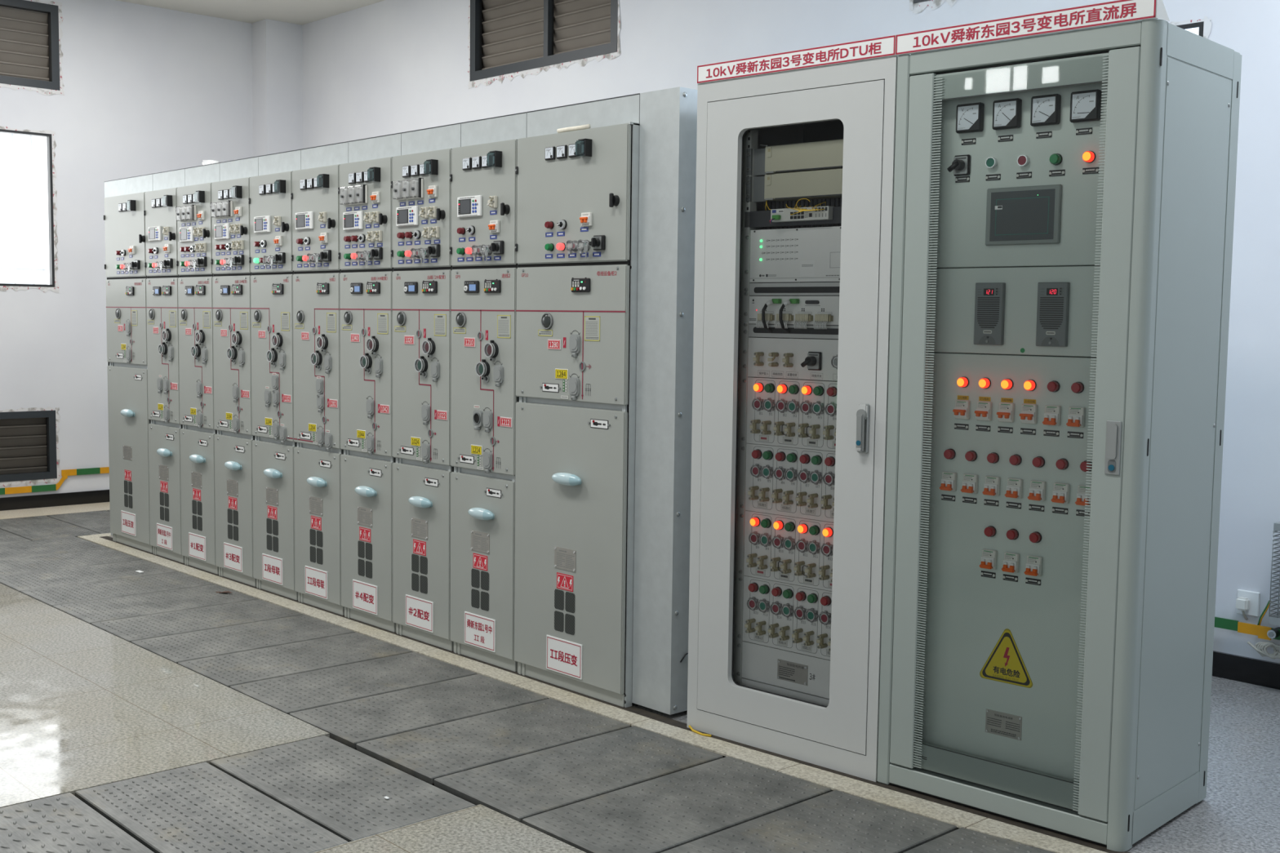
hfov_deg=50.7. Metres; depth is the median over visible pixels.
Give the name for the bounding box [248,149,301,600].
tall cabinet
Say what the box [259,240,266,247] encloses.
switch
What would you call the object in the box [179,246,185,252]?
lamp
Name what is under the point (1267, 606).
earth wire
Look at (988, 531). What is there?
lamp
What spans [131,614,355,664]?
cover plate
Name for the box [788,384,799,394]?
lamp
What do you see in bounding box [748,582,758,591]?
lamp
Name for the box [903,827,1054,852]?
cover plate
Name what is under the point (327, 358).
socket
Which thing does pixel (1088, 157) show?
lamp
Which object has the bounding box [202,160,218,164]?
plastic film
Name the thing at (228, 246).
switch
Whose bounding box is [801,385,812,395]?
lamp
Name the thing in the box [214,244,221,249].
lamp
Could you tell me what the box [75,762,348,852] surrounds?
cover plate
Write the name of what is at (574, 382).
socket
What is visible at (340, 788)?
cover plate
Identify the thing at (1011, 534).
lamp
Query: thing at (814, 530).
lamp
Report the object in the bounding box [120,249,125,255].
switch
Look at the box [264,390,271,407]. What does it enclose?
socket
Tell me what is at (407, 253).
lamp
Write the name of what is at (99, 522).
cover plate
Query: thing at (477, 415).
socket
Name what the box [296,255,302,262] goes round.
lamp
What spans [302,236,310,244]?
switch
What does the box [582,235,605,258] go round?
switch
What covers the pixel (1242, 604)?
plug
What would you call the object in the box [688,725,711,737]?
wire
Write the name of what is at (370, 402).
socket
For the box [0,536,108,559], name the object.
cover plate
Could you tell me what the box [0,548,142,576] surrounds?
cover plate
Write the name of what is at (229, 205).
tall cabinet
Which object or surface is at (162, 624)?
cover plate
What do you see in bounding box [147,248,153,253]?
lamp
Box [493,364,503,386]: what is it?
socket
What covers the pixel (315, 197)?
tall cabinet
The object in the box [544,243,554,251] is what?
lamp
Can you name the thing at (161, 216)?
tall cabinet
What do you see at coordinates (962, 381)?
lamp
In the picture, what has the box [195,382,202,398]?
socket
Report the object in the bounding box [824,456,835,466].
lamp
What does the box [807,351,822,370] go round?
switch
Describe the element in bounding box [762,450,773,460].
lamp
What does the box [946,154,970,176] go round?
switch
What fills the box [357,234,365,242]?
switch
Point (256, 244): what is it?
lamp
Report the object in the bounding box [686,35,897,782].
tall cabinet
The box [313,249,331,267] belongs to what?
switch
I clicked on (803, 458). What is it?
lamp
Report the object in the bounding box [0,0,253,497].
wall
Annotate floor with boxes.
[0,502,1279,852]
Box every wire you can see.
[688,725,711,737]
[1257,600,1271,625]
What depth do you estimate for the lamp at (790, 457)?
4.50 m
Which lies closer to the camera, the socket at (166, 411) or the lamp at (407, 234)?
the lamp at (407, 234)
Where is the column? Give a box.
[251,18,302,156]
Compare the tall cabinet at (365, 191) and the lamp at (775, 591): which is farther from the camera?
the tall cabinet at (365, 191)
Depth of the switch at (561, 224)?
5.13 m
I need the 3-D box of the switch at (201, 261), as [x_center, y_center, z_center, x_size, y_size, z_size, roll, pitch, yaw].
[-2.414,-0.887,7.385,0.060,0.085,0.080,-3,6,-43]
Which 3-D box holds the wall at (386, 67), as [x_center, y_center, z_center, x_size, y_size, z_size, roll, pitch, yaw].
[1.418,-0.954,6.740,0.240,3.770,12.470,-3,6,-43]
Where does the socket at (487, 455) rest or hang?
attached to the tall cabinet at (483, 178)
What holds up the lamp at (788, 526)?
on the tall cabinet at (794, 188)
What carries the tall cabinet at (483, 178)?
on the floor
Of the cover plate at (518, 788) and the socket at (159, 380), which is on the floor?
the cover plate at (518, 788)
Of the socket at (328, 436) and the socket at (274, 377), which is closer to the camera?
the socket at (328, 436)
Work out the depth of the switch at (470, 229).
5.56 m
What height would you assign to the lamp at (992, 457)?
0.033 m
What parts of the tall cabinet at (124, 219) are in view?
number plate, number plate, instrument door, mimic panel, name plate, frame, door handle, door, door knob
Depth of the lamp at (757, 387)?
4.58 m
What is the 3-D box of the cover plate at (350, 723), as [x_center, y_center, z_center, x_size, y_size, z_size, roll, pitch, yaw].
[-0.816,1.053,5.055,0.852,0.027,0.451,-3,6,-43]
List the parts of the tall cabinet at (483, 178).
label plate, label plate, label plate, number plate, label plate, number plate, label plate, name plate, door handle, door, mimic panel, instrument door, frame, label plate, label plate, label plate, label plate, door knob, number plate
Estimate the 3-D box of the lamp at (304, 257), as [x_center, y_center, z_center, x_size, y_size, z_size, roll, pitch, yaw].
[-1.625,-0.818,6.563,0.026,0.030,0.030,-3,6,-43]
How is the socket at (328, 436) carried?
attached to the tall cabinet at (315, 197)
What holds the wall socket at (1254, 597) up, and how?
attached to the wall at (386, 67)
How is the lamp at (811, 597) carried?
on the tall cabinet at (794, 188)
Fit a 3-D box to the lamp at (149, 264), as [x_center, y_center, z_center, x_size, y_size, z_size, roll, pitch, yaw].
[-2.858,-0.941,7.886,0.026,0.030,0.030,-3,6,-43]
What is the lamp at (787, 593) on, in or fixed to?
on the tall cabinet at (794, 188)
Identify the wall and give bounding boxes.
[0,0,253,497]
[302,0,1279,663]
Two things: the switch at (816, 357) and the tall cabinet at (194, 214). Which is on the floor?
the tall cabinet at (194, 214)
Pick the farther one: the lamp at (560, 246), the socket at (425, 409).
the socket at (425, 409)
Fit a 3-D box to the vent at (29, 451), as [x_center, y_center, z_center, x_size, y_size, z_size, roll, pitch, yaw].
[-5.247,0.184,9.258,2.448,0.611,0.131,-3,6,-43]
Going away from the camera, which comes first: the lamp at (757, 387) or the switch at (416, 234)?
the lamp at (757, 387)
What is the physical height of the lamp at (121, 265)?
0.030 m
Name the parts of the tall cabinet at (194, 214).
number plate, number plate, instrument door, name plate, mimic panel, frame, door handle, door, door knob, number plate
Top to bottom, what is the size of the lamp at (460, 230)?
0.030 m
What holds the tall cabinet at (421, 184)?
on the floor
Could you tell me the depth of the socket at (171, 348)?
7.74 m
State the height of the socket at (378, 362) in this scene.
0.088 m
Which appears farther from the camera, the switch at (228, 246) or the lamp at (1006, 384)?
the switch at (228, 246)
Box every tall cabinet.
[102,173,152,553]
[143,168,185,563]
[175,162,219,574]
[209,155,258,586]
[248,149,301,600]
[290,141,348,615]
[337,132,401,632]
[390,122,461,651]
[448,111,527,671]
[514,86,697,715]
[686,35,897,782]
[876,0,1241,852]
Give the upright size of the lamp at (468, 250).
0.030 m
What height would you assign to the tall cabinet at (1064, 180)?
2.317 m
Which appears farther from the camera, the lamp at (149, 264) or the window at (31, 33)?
the window at (31, 33)
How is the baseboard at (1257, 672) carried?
attached to the wall at (386, 67)
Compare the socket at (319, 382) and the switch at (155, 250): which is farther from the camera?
the switch at (155, 250)
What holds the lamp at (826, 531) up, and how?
on the tall cabinet at (794, 188)
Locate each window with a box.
[0,0,64,95]
[0,125,58,293]
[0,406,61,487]
[467,0,620,88]
[909,0,957,13]
[1169,16,1211,38]
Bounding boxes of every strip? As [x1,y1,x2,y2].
[0,466,109,494]
[1214,617,1279,659]
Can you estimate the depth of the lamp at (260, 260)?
6.88 m
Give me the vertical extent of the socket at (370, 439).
0.088 m
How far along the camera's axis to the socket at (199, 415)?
7.51 m
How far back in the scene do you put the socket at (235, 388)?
7.17 m
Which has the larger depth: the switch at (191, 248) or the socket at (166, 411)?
the socket at (166, 411)
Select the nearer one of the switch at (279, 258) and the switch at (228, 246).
the switch at (279, 258)
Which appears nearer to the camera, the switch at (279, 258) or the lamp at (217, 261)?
the switch at (279, 258)
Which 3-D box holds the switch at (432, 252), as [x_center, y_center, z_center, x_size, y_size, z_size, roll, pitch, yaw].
[-0.899,-0.736,5.761,0.060,0.085,0.080,-3,6,-43]
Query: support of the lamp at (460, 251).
attached to the tall cabinet at (483, 178)
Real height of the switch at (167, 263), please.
0.085 m
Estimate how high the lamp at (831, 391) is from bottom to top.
0.033 m
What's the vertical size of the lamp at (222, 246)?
0.030 m
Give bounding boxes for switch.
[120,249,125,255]
[125,260,140,274]
[151,247,158,253]
[158,257,173,273]
[188,245,195,252]
[191,256,206,271]
[224,243,231,249]
[227,254,244,271]
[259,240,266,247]
[268,252,285,269]
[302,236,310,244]
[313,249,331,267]
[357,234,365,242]
[364,247,382,266]
[412,230,421,239]
[420,244,439,264]
[466,225,475,234]
[482,240,503,262]
[556,219,567,229]
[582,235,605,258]
[769,205,832,223]
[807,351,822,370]
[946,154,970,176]
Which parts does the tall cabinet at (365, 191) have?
label plate, label plate, number plate, number plate, label plate, label plate, name plate, door handle, mimic panel, instrument door, door, frame, label plate, label plate, label plate, label plate, door knob, number plate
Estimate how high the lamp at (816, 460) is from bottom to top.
0.033 m
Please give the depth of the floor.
4.70 m
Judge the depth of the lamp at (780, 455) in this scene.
4.53 m
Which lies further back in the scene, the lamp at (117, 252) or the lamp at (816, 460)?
the lamp at (117, 252)
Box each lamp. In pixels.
[115,250,120,255]
[120,264,125,268]
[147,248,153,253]
[147,262,153,267]
[151,262,158,267]
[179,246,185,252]
[179,261,185,266]
[184,246,190,252]
[184,261,191,266]
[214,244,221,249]
[214,259,220,265]
[219,244,226,249]
[219,259,226,264]
[253,241,260,247]
[253,257,259,263]
[258,257,266,262]
[296,238,303,244]
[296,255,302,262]
[302,255,309,261]
[343,235,351,242]
[343,253,351,259]
[350,235,358,241]
[350,253,358,259]
[396,231,404,239]
[396,250,404,257]
[404,231,413,238]
[404,249,413,257]
[456,247,465,254]
[457,227,465,234]
[465,247,473,254]
[544,221,554,229]
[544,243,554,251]
[555,242,565,250]
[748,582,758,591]
[750,516,760,526]
[751,448,762,458]
[753,382,764,392]
[759,584,769,594]
[760,518,771,528]
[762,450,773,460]
[764,382,774,392]
[771,586,782,596]
[773,520,783,529]
[775,451,786,461]
[777,383,787,393]
[782,588,793,598]
[784,521,795,531]
[786,453,797,462]
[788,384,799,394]
[795,591,806,600]
[797,523,808,533]
[799,453,810,463]
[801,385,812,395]
[807,593,817,603]
[808,524,819,535]
[811,454,822,465]
[813,386,824,395]
[820,595,831,605]
[822,527,833,537]
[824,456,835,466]
[826,386,836,396]
[943,448,955,459]
[956,376,968,387]
[964,450,977,461]
[978,377,991,388]
[983,525,996,537]
[986,452,999,463]
[1000,378,1013,390]
[1006,528,1018,539]
[1008,453,1022,465]
[1023,379,1036,391]
[1029,531,1041,542]
[1031,456,1044,467]
[1047,380,1060,391]
[1048,153,1062,165]
[1055,457,1068,470]
[1071,382,1084,393]
[1080,460,1092,471]
[1082,151,1095,163]
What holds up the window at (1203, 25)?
in the wall at (386, 67)
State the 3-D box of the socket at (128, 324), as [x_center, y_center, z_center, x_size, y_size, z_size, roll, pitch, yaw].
[-3.100,-0.591,8.176,0.018,0.088,0.054,-3,6,-43]
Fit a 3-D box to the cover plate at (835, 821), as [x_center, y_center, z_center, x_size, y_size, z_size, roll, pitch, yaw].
[0.439,1.174,3.758,0.919,0.027,0.425,-3,6,-43]
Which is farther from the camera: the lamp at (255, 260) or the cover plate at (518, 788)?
the lamp at (255, 260)
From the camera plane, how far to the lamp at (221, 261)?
7.20 m
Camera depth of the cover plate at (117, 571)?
7.45 m
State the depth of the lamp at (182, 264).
7.56 m
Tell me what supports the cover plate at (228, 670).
on the floor
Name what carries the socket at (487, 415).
attached to the tall cabinet at (483, 178)
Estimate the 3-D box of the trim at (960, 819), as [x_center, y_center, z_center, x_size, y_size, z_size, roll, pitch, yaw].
[-0.979,0.962,6.034,0.244,0.007,7.530,-3,6,-43]
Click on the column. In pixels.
(277, 46)
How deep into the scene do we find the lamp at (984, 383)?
3.99 m
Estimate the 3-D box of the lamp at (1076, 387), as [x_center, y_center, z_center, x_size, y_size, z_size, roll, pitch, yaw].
[1.230,-0.109,3.802,0.033,0.033,0.022,5,6,43]
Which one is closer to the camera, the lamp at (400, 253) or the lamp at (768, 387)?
the lamp at (768, 387)
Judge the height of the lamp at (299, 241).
0.030 m
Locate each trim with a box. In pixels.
[77,533,1106,852]
[100,536,1130,852]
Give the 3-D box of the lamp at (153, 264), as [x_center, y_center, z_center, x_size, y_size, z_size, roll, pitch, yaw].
[-2.818,-0.937,7.843,0.026,0.030,0.030,-3,6,-43]
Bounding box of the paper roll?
[556,124,591,133]
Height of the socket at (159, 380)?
0.088 m
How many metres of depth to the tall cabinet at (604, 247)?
5.02 m
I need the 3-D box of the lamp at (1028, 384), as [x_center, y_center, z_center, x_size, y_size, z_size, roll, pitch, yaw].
[1.125,-0.119,3.901,0.033,0.033,0.022,5,6,43]
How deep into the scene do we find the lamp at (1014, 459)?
3.94 m
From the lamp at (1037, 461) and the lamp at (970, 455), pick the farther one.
the lamp at (970, 455)
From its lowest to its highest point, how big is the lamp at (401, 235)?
0.030 m
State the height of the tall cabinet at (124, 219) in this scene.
2.260 m
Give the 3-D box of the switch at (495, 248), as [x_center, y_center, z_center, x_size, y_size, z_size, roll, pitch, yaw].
[-0.594,-0.705,5.433,0.060,0.085,0.080,-3,6,-43]
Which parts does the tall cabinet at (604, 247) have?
label plate, label plate, number plate, label plate, label plate, number plate, name plate, door handle, door, label plate, mimic panel, instrument door, frame, label plate, label plate, label plate, door knob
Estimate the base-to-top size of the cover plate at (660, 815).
0.027 m
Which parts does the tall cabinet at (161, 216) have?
number plate, number plate, instrument door, mimic panel, name plate, frame, door handle, door, door knob, number plate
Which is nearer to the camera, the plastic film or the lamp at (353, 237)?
the lamp at (353, 237)
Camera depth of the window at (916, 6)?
6.53 m
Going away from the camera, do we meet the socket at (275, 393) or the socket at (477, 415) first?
the socket at (477, 415)
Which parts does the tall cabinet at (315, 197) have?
number plate, number plate, name plate, instrument door, mimic panel, door handle, door, frame, door knob, number plate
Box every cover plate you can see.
[0,515,99,540]
[0,528,30,543]
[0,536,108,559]
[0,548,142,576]
[0,560,177,591]
[0,792,154,852]
[20,572,213,606]
[46,510,110,533]
[52,584,257,624]
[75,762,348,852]
[91,599,302,643]
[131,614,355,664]
[177,632,412,688]
[209,735,475,842]
[230,652,476,715]
[289,674,548,749]
[355,698,630,784]
[434,725,723,823]
[522,756,831,852]
[661,790,956,852]
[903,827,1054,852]
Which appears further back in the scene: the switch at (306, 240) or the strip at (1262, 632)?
the switch at (306, 240)
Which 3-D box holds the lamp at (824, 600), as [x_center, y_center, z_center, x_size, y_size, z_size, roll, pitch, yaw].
[0.609,0.574,4.437,0.033,0.033,0.022,5,6,43]
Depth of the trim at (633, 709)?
4.48 m
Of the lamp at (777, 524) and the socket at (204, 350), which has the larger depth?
the socket at (204, 350)
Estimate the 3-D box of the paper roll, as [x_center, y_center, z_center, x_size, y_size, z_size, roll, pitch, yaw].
[-0.250,-1.125,5.101,0.019,0.018,0.180,-3,6,-43]
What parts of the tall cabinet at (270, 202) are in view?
number plate, number plate, instrument door, name plate, mimic panel, frame, door handle, door, door knob, number plate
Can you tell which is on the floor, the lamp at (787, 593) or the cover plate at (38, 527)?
the cover plate at (38, 527)
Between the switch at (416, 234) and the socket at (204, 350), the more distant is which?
the socket at (204, 350)
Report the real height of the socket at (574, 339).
0.088 m
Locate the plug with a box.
[1235,596,1249,620]
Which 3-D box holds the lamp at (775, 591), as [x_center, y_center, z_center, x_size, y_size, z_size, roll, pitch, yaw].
[0.462,0.560,4.575,0.033,0.033,0.022,5,6,43]
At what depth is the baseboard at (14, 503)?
10.02 m
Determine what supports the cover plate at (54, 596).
on the floor
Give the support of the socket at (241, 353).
attached to the tall cabinet at (229, 205)
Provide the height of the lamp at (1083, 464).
0.033 m
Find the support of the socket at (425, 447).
attached to the tall cabinet at (421, 184)
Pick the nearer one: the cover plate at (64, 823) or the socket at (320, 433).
the cover plate at (64, 823)
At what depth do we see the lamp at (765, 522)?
4.59 m
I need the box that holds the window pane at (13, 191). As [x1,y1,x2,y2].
[0,133,44,284]
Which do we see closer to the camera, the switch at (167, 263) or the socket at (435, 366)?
the socket at (435, 366)
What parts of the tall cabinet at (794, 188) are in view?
rack rail, blank panel, blank panel, feeder panel, feeder panel, feeder panel, feeder panel, name plate, mounting plate, function panel, cable slot panel, terminal block panel, cable slot panel, terminal panel, rotary knob, swing handle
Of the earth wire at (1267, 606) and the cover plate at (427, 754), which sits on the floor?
the cover plate at (427, 754)
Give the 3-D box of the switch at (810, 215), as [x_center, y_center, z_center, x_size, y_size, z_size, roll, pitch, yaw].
[0.529,-0.690,4.421,0.085,0.050,0.237,-3,6,-43]
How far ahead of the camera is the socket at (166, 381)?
7.81 m
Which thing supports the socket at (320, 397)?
attached to the tall cabinet at (315, 197)
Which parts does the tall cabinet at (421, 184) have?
label plate, label plate, label plate, label plate, label plate, number plate, label plate, number plate, label plate, label plate, name plate, label plate, door handle, mimic panel, door, instrument door, frame, label plate, label plate, label plate, label plate, label plate, label plate, door knob, number plate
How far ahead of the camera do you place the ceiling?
10.29 m
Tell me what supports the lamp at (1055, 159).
attached to the tall cabinet at (1064, 180)
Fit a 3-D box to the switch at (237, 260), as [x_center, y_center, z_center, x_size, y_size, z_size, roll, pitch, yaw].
[-2.117,-0.857,7.066,0.060,0.085,0.080,-3,6,-43]
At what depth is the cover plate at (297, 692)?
5.36 m
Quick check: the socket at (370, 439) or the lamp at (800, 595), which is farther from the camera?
the socket at (370, 439)
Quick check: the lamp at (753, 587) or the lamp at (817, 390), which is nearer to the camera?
the lamp at (817, 390)
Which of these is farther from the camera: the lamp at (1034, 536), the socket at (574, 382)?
the socket at (574, 382)
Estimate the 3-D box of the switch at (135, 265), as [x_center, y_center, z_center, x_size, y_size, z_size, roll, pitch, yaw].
[-3.018,-0.947,8.033,0.060,0.085,0.080,-3,6,-43]
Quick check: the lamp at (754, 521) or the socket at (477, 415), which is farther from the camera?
the socket at (477, 415)
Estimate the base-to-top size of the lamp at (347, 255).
0.030 m
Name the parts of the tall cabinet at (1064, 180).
door, label plate, label plate, label plate, label plate, label plate, label plate, label plate, label plate, label plate, name plate, label plate, label plate, plate, label plate, door rail, label plate, plate, plate, printed frame, touch panel, label plate, label plate, label plate, label plate, label plate, label plate, label plate, label plate, label plate, label plate, label plate, label plate, flush handle, panel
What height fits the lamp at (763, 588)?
0.033 m
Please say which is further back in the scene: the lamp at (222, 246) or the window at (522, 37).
the window at (522, 37)
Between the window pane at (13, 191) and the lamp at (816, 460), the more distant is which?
the window pane at (13, 191)
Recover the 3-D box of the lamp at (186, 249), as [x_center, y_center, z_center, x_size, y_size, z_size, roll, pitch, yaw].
[-2.521,-0.988,7.520,0.026,0.030,0.030,-3,6,-43]
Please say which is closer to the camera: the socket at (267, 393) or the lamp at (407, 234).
the lamp at (407, 234)
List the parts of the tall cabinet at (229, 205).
number plate, number plate, instrument door, mimic panel, name plate, door handle, frame, door, door knob, number plate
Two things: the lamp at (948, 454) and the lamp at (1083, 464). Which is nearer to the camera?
the lamp at (1083, 464)
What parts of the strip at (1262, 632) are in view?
cable coil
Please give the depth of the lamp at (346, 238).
6.27 m
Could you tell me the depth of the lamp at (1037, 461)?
3.89 m
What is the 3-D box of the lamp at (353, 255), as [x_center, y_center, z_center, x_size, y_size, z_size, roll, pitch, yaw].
[-1.319,-0.787,6.236,0.026,0.030,0.030,-3,6,-43]
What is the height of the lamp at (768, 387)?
0.033 m
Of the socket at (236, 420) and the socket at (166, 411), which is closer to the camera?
the socket at (236, 420)
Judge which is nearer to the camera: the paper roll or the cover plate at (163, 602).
the paper roll
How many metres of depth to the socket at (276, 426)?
6.87 m
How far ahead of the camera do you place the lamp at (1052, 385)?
3.85 m
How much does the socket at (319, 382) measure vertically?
0.088 m
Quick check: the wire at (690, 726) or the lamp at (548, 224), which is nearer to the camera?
the wire at (690, 726)
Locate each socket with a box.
[125,321,131,336]
[125,348,131,363]
[156,377,163,393]
[163,378,168,394]
[164,408,169,423]
[168,346,173,361]
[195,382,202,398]
[196,412,203,428]
[201,347,207,364]
[232,385,239,402]
[232,417,239,434]
[238,350,244,367]
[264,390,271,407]
[271,374,278,392]
[272,390,279,407]
[272,422,279,440]
[278,352,285,369]
[279,426,286,444]
[315,378,323,396]
[316,394,324,412]
[316,429,324,447]
[324,355,332,373]
[324,432,332,451]
[366,399,374,418]
[366,435,374,455]
[374,358,382,377]
[421,404,430,425]
[421,443,430,463]
[431,361,439,382]
[472,409,483,430]
[483,410,493,432]
[483,451,493,473]
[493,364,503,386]
[568,333,580,357]
[568,377,580,400]
[1235,589,1260,617]
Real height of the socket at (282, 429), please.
0.088 m
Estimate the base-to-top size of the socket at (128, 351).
0.088 m
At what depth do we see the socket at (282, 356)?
6.79 m
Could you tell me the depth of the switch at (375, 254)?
6.09 m
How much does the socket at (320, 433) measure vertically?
0.088 m
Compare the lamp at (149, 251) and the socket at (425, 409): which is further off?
the lamp at (149, 251)
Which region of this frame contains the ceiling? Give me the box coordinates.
[117,0,384,25]
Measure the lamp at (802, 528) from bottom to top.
0.033 m
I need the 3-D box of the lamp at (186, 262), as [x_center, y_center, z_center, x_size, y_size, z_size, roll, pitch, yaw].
[-2.522,-0.907,7.526,0.026,0.030,0.030,-3,6,-43]
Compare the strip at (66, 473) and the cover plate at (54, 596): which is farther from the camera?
the strip at (66, 473)
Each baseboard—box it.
[0,489,109,511]
[1212,650,1279,689]
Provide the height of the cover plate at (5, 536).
0.027 m
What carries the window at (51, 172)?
in the wall at (147, 90)
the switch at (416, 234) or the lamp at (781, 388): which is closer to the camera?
the lamp at (781, 388)

